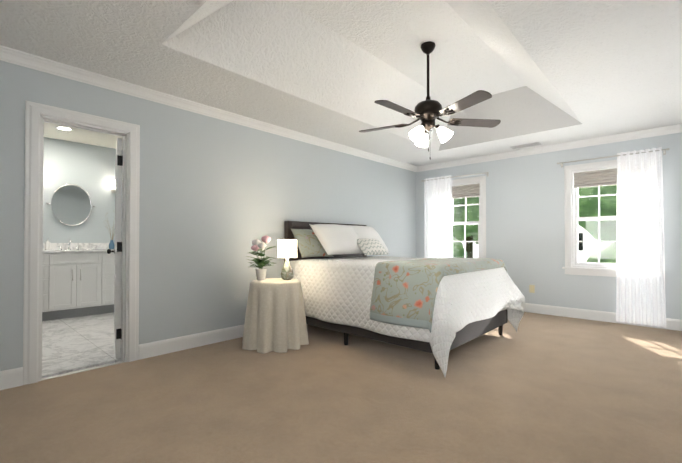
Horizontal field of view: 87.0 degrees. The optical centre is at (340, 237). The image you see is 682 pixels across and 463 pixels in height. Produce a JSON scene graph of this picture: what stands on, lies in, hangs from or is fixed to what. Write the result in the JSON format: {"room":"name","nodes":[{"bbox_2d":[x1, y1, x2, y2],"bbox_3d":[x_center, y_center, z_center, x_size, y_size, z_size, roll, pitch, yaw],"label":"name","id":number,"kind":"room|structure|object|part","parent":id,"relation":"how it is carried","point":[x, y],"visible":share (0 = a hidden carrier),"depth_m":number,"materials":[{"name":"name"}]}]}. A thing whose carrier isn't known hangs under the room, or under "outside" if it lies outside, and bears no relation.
{"room":"bedroom","nodes":[
{"label":"bedroom","id":0,"kind":"room"},
{"bbox_2d":[42,312,120,377],"bbox_3d":[-2.847,1.164,4.553,3.080,0.120,2.520,-1,-1,43],"label":"floor","id":1,"kind":"structure","parent":0,"point":[72,344],"depth_m":3.69,"materials":[{"name":"tile"}]},
{"bbox_2d":[42,251,121,320],"bbox_3d":[-3.850,0.657,5.148,0.598,0.903,1.740,-1,-1,43],"label":"bathroom vanity","id":2,"kind":"object","parent":1,"relation":"on","point":[78,279],"depth_m":4.98,"materials":[{"name":"white wood"}]},
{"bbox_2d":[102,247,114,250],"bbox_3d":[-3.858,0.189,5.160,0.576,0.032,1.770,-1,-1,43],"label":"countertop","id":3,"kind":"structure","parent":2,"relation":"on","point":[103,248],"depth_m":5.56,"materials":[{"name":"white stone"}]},
{"bbox_2d":[45,238,49,249],"bbox_3d":[-4.117,0.084,5.047,0.064,0.172,0.064,-1,-1,43],"label":"soap dispenser","id":4,"kind":"object","parent":3,"relation":"on","point":[47,244],"visible":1,"depth_m":5.02,"materials":[{"name":"white plastic"}]},
{"bbox_2d":[56,239,81,249],"bbox_3d":[-3.959,0.095,5.255,0.167,0.160,0.311,-1,-1,43],"label":"faucet","id":5,"kind":"object","parent":3,"relation":"on","point":[69,241],"depth_m":5.28,"materials":[{"name":"silver metal"}]},
{"bbox_2d":[105,213,114,248],"bbox_3d":[-3.568,-0.127,5.683,0.325,0.608,0.310,-1,-1,43],"label":"vase","id":6,"kind":"object","parent":3,"relation":"on","point":[111,245],"visible":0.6,"depth_m":5.62,"materials":[{"name":"blue glass"}]},
{"bbox_2d":[43,137,121,242],"bbox_3d":[-3.947,-0.260,5.588,0.120,2.750,2.560,-1,-1,43],"label":"wall","id":7,"kind":"structure","parent":0,"point":[89,169],"depth_m":5.50,"materials":[{"name":"grey paint"}]},
{"bbox_2d":[45,184,94,225],"bbox_3d":[-4.027,-0.487,5.379,0.045,0.628,0.610,-1,-1,43],"label":"round mirror","id":8,"kind":"object","parent":7,"relation":"attached to","point":[70,204],"visible":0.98,"depth_m":5.36,"materials":[{"name":"silver glass"}]},
{"bbox_2d":[43,243,114,250],"bbox_3d":[-4.062,0.125,5.350,0.020,0.100,1.770,-1,-1,43],"label":"backsplash","id":9,"kind":"structure","parent":7,"relation":"attached to","point":[53,246],"depth_m":5.37,"materials":[{"name":"white stone"}]},
{"bbox_2d":[111,180,115,192],"bbox_3d":[-3.628,-0.818,5.762,0.113,0.190,0.080,-1,-1,43],"label":"sconce","id":10,"kind":"object","parent":7,"relation":"attached to","point":[113,188],"visible":0.71,"depth_m":5.75,"materials":[{"name":"white glass"}]},
{"bbox_3d":[-3.632,-0.793,5.766,0.103,0.140,0.060,-1,-1,43],"label":"arm","id":11,"kind":"part","parent":10,"relation":"part of"},
{"bbox_2d":[44,122,121,148],"bbox_3d":[-2.854,-1.506,4.588,3.100,0.100,2.560,-1,-1,43],"label":"ceiling","id":12,"kind":"structure","parent":0,"point":[77,135],"depth_m":5.14,"materials":[{"name":"white paint"}]},
{"bbox_2d":[55,126,72,130],"bbox_3d":[-3.675,-1.450,4.776,0.190,0.005,0.190,-1,-1,43],"label":"recessed light","id":13,"kind":"object","parent":12,"relation":"in","point":[63,128],"visible":1,"depth_m":4.77,"materials":[{"name":"white"}]},
{"bbox_2d":[0,60,415,370],"bbox_3d":[-0.762,-0.272,4.463,0.120,2.750,6.560,-1,-1,43],"label":"wall","id":14,"kind":"structure","parent":0,"point":[217,197],"depth_m":3.65,"materials":[{"name":"blue paint"}]},
{"bbox_2d":[0,367,22,389],"bbox_3d":[-2.574,1.015,2.396,0.014,0.132,0.685,-1,-1,43],"label":"baseboard","id":15,"kind":"structure","parent":14,"relation":"attached to","point":[10,378],"depth_m":2.60,"materials":[{"name":"white wood"}]},
{"bbox_2d":[23,100,139,384],"bbox_3d":[-2.125,0.035,2.989,0.160,2.105,0.780,-1,-1,43],"label":"door frame","id":16,"kind":"structure","parent":14,"relation":"attached to","point":[37,115],"depth_m":2.78,"materials":[{"name":"white"}]},
{"bbox_2d":[107,138,122,358],"bbox_3d":[-2.120,0.092,3.481,0.597,1.985,0.224,-1,-1,43],"label":"bathroom door","id":17,"kind":"structure","parent":14,"relation":"in","point":[117,250],"depth_m":3.24,"materials":[{"name":"white wood"}]},
{"bbox_2d":[139,324,243,359],"bbox_3d":[-0.202,1.042,4.955,0.014,0.132,4.735,-1,-1,43],"label":"baseboard","id":18,"kind":"structure","parent":14,"relation":"attached to","point":[161,347],"depth_m":3.54,"materials":[{"name":"white wood"}]},
{"bbox_2d":[0,45,415,171],"bbox_3d":[-0.683,-1.294,4.428,0.058,0.086,6.200,-1,-1,43],"label":"crown molding","id":19,"kind":"structure","parent":14,"relation":"attached to","point":[21,58],"depth_m":3.37,"materials":[{"name":"white wood"}]},
{"bbox_2d":[0,312,681,462],"bbox_3d":[0.712,1.147,2.985,4.070,0.120,6.420,-1,-1,43],"label":"floor carpet","id":20,"kind":"object","parent":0,"point":[539,388],"visible":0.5,"depth_m":2.35,"materials":[{"name":"beige carpet"}]},
{"bbox_2d":[41,361,124,380],"bbox_3d":[-2.094,1.084,2.949,0.035,0.006,0.574,-1,-1,43],"label":"threshold","id":21,"kind":"object","parent":20,"relation":"on","point":[81,370],"depth_m":2.93,"materials":[{"name":"white stone"}]},
{"bbox_2d":[242,278,308,353],"bbox_3d":[-0.678,0.768,3.719,0.680,0.655,0.669,-1,-1,43],"label":"side table","id":22,"kind":"object","parent":20,"relation":"on","point":[275,318],"visible":0.98,"depth_m":3.50,"materials":[{"name":"beige fabric"}]},
{"bbox_2d":[246,235,275,280],"bbox_3d":[-0.830,0.205,3.722,0.325,0.467,0.349,-1,-1,43],"label":"flower pot","id":23,"kind":"object","parent":22,"relation":"on","point":[259,245],"visible":1,"depth_m":3.69,"materials":[{"name":"white ceramic"}]},
{"bbox_3d":[-0.827,0.379,3.724,0.116,0.118,0.116,-1,-1,43],"label":"pot","id":24,"kind":"part","parent":23,"relation":"part of","materials":[{"name":"white ceramic"}]},
{"bbox_2d":[278,240,296,279],"bbox_3d":[-0.563,0.229,3.768,0.200,0.420,0.200,-1,-1,43],"label":"lamp","id":25,"kind":"object","parent":22,"relation":"on","point":[287,249],"visible":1,"depth_m":3.70,"materials":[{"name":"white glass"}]},
{"bbox_3d":[-0.563,0.111,3.769,0.200,0.185,0.200,-1,-1,43],"label":"lamp shade","id":26,"kind":"part","parent":25,"relation":"part of","materials":[{"name":"white fabric"}]},
{"bbox_2d":[284,221,524,376],"bbox_3d":[0.609,0.445,4.141,2.295,1.310,1.861,-1,-1,43],"label":"bed","id":27,"kind":"object","parent":20,"relation":"on","point":[439,308],"visible":1,"depth_m":3.47,"materials":[{"name":"fabric"},{"name":"dark wood"}]},
{"bbox_3d":[0.588,0.524,4.197,2.000,0.503,1.530,-1,-1,43],"label":"mattress","id":28,"kind":"part","parent":27,"relation":"part of","materials":[{"name":"white fabric"}]},
{"bbox_3d":[-0.153,0.363,4.953,0.073,1.130,1.527,-1,-1,43],"label":"headboard","id":29,"kind":"part","parent":27,"relation":"part of","materials":[{"name":"grey leather"}]},
{"bbox_2d":[309,224,362,254],"bbox_3d":[-0.013,0.015,4.516,0.380,0.375,0.737,-1,-1,43],"label":"pillow","id":30,"kind":"object","parent":27,"relation":"on","point":[325,239],"depth_m":4.36,"materials":[{"name":"white fabric"}]},
{"bbox_2d":[348,225,389,253],"bbox_3d":[0.344,0.021,4.989,0.369,0.383,0.736,-1,-1,43],"label":"pillow","id":31,"kind":"object","parent":27,"relation":"on","point":[362,232],"depth_m":4.89,"materials":[{"name":"white fabric"}]},
{"bbox_2d":[357,238,388,254],"bbox_3d":[0.387,0.112,4.580,0.254,0.208,0.459,-1,-1,43],"label":"pillow","id":32,"kind":"object","parent":27,"relation":"on","point":[368,246],"depth_m":4.50,"materials":[{"name":"white fabric"}]},
{"bbox_3d":[0.603,0.860,4.180,2.030,0.210,1.600,-1,-1,43],"label":"frame","id":33,"kind":"part","parent":27,"relation":"part of","materials":[{"name":"grey fabric"}]},
{"bbox_2d":[370,257,506,332],"bbox_3d":[1.101,0.498,3.723,0.670,0.540,1.800,-1,-1,43],"label":"throw","id":34,"kind":"object","parent":27,"relation":"on","point":[408,295],"depth_m":3.15,"materials":[{"name":"fabric"}]},
{"bbox_2d":[0,0,681,166],"bbox_3d":[0.707,-1.611,3.142,3.890,0.520,6.240,-1,-1,43],"label":"ceiling","id":35,"kind":"structure","parent":0,"point":[547,72],"depth_m":3.05,"materials":[{"name":"white paint"}]},
{"bbox_2d":[359,41,500,159],"bbox_3d":[0.769,-1.249,3.310,1.340,1.079,1.308,-1,-1,43],"label":"fan","id":36,"kind":"object","parent":35,"relation":"hanging from","point":[428,111],"visible":1,"depth_m":3.27,"materials":[{"name":"black metal"}]},
{"bbox_2d":[510,142,541,148],"bbox_3d":[2.654,-1.324,5.173,0.380,0.010,0.150,-1,-1,43],"label":"ceiling vent","id":37,"kind":"object","parent":35,"relation":"in","point":[525,145],"visible":0.98,"depth_m":5.14,"materials":[{"name":"white metal"}]},
{"bbox_2d":[416,132,681,319],"bbox_3d":[2.898,-0.262,5.433,4.170,2.750,0.160,-1,-1,43],"label":"wall","id":38,"kind":"structure","parent":0,"point":[525,227],"depth_m":5.23,"materials":[{"name":"blue paint"}]},
{"bbox_2d":[422,172,488,257],"bbox_3d":[1.923,0.008,6.132,1.201,2.155,0.134,-1,-1,43],"label":"curtain","id":39,"kind":"object","parent":38,"relation":"hanging from","point":[438,235],"visible":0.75,"depth_m":6.29,"materials":[{"name":"white fabric"}]},
{"bbox_3d":[1.689,0.010,6.309,0.572,2.155,0.074,-1,-1,43],"label":"panel","id":40,"kind":"part","parent":39,"relation":"part of","materials":[{"name":"white fabric"}]},
{"bbox_3d":[1.932,-1.019,6.152,1.201,0.060,0.109,-1,-1,43],"label":"rod","id":41,"kind":"part","parent":39,"relation":"part of","materials":[{"name":"silver metal"}]},
{"bbox_2d":[451,176,485,257],"bbox_3d":[2.022,-0.239,6.215,1.060,1.528,0.196,-1,-1,43],"label":"window","id":42,"kind":"structure","parent":38,"relation":"in","point":[469,187],"depth_m":5.99,"materials":[{"name":"white"}]},
{"bbox_3d":[2.025,0.064,6.215,0.722,0.586,0.004,-1,-1,43],"label":"glass","id":43,"kind":"part","parent":42,"relation":"part of","materials":[{"name":"clear glass"}]},
{"bbox_3d":[2.025,0.064,6.215,0.796,0.672,0.035,-1,-1,43],"label":"left window sash","id":44,"kind":"part","parent":42,"relation":"part of","materials":[{"name":"white wood"}]},
{"bbox_3d":[2.052,-0.560,6.251,0.796,0.672,0.035,-1,-1,43],"label":"left window sash","id":45,"kind":"part","parent":42,"relation":"part of","materials":[{"name":"white wood"}]},
{"bbox_2d":[452,183,479,198],"bbox_3d":[2.001,-0.788,6.198,0.788,0.212,0.026,-1,-1,43],"label":"shade","id":46,"kind":"object","parent":42,"relation":"attached to","point":[460,190],"depth_m":6.09,"materials":[{"name":"grey fabric"}]},
{"bbox_3d":[2.052,-0.560,6.251,0.722,0.586,0.004,-1,-1,43],"label":"glass","id":47,"kind":"part","parent":42,"relation":"part of","materials":[{"name":"clear glass"}]},
{"bbox_2d":[529,285,534,292],"bbox_3d":[2.845,0.760,5.356,0.070,0.115,0.007,-1,-1,43],"label":"electrical outlet","id":48,"kind":"object","parent":38,"relation":"attached to","point":[531,288],"visible":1,"depth_m":5.35,"materials":[{"name":"beige plastic"}]},
{"bbox_2d":[416,124,681,171],"bbox_3d":[2.817,-1.284,5.370,3.790,0.086,0.058,-1,-1,43],"label":"crown molding","id":49,"kind":"structure","parent":38,"relation":"attached to","point":[672,129],"depth_m":5.07,"materials":[{"name":"white wood"}]},
{"bbox_2d":[562,160,616,276],"bbox_3d":[3.569,-0.255,4.781,1.060,1.528,0.196,-1,-1,43],"label":"window","id":50,"kind":"structure","parent":38,"relation":"in","point":[592,175],"depth_m":4.94,"materials":[{"name":"white"}]},
{"bbox_3d":[3.572,0.048,4.781,0.796,0.672,0.035,-1,-1,43],"label":"right window sash","id":51,"kind":"part","parent":50,"relation":"part of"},
{"bbox_2d":[574,168,616,187],"bbox_3d":[3.548,-0.804,4.764,0.788,0.212,0.026,-1,-1,43],"label":"shade","id":52,"kind":"object","parent":50,"relation":"attached to","point":[591,177],"depth_m":4.86,"materials":[{"name":"grey fabric"}]},
{"bbox_3d":[3.599,-0.575,4.817,0.796,0.672,0.035,-1,-1,43],"label":"right window sash","id":53,"kind":"part","parent":50,"relation":"part of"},
{"bbox_3d":[3.599,-0.575,4.817,0.722,0.586,0.004,-1,-1,43],"label":"glass","id":54,"kind":"part","parent":50,"relation":"part of","materials":[{"name":"clear glass"}]},
{"bbox_3d":[3.572,0.048,4.781,0.722,0.586,0.004,-1,-1,43],"label":"glass","id":55,"kind":"part","parent":50,"relation":"part of","materials":[{"name":"clear glass"}]},
{"bbox_2d":[524,303,681,330],"bbox_3d":[2.821,1.047,5.372,3.820,0.132,0.014,-1,-1,43],"label":"baseboard","id":56,"kind":"structure","parent":38,"relation":"attached to","point":[671,324],"depth_m":4.89,"materials":[{"name":"white wood"}]},
{"bbox_2d":[557,147,669,327],"bbox_3d":[3.491,-0.007,4.679,1.176,2.155,0.134,-1,-1,43],"label":"curtain","id":57,"kind":"object","parent":38,"relation":"hanging from","point":[640,288],"visible":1,"depth_m":4.44,"materials":[{"name":"white fabric"}]},
{"bbox_3d":[3.499,-1.034,4.699,1.176,0.060,0.109,-1,-1,43],"label":"rod","id":58,"kind":"part","parent":57,"relation":"part of","materials":[{"name":"silver metal"}]},
{"bbox_3d":[3.695,-0.010,4.450,0.473,2.155,0.075,-1,-1,43],"label":"panel","id":59,"kind":"part","parent":57,"relation":"part of","materials":[{"name":"white fabric"}]},
{"label":"outside","id":60,"kind":"structure","parent":0,"visible":0},
{"bbox_3d":[27.202,2.434,30.832,85.000,0.300,69.500,-1,-1,43],"label":"lawn","id":61,"kind":"structure","parent":60,"visible":0},
{"bbox_2d":[463,225,597,261],"bbox_3d":[13.226,0.630,25.741,9.450,3.200,8.000,-1,-1,43],"label":"house","id":62,"kind":"structure","parent":61,"relation":"on","point":[587,248],"depth_m":19.99,"materials":[{"name":"white"}]},
{"bbox_2d":[454,233,582,250],"bbox_3d":[10.627,0.247,22.685,7.800,1.000,0.040,-1,-1,43],"label":"glazing","id":63,"kind":"object","parent":62,"relation":"attached to","point":[580,236],"depth_m":20.10,"materials":[{"name":"grey"}]},
{"bbox_2d":[452,185,616,262],"bbox_3d":[7.478,-4.268,17.531,26.496,13.934,17.265,-1,-1,43],"label":"trees","id":64,"kind":"object","parent":61,"relation":"on","point":[588,205],"depth_m":11.17,"materials":[{"name":"green plant"}]},
{"bbox_3d":[4.248,-4.183,15.446,9.640,9.513,9.134,-1,-1,43],"label":"tree crown","id":65,"kind":"part","parent":64,"relation":"part of","materials":[{"name":"green plant"}]},
{"bbox_3d":[7.062,-4.305,20.266,9.710,10.488,10.914,-1,-1,43],"label":"tree crown","id":66,"kind":"part","parent":64,"relation":"part of","materials":[{"name":"green plant"}]},
{"bbox_3d":[9.181,-5.164,13.390,9.168,10.680,9.225,-1,-1,43],"label":"tree crown","id":67,"kind":"part","parent":64,"relation":"part of","materials":[{"name":"green plant"}]}
]}

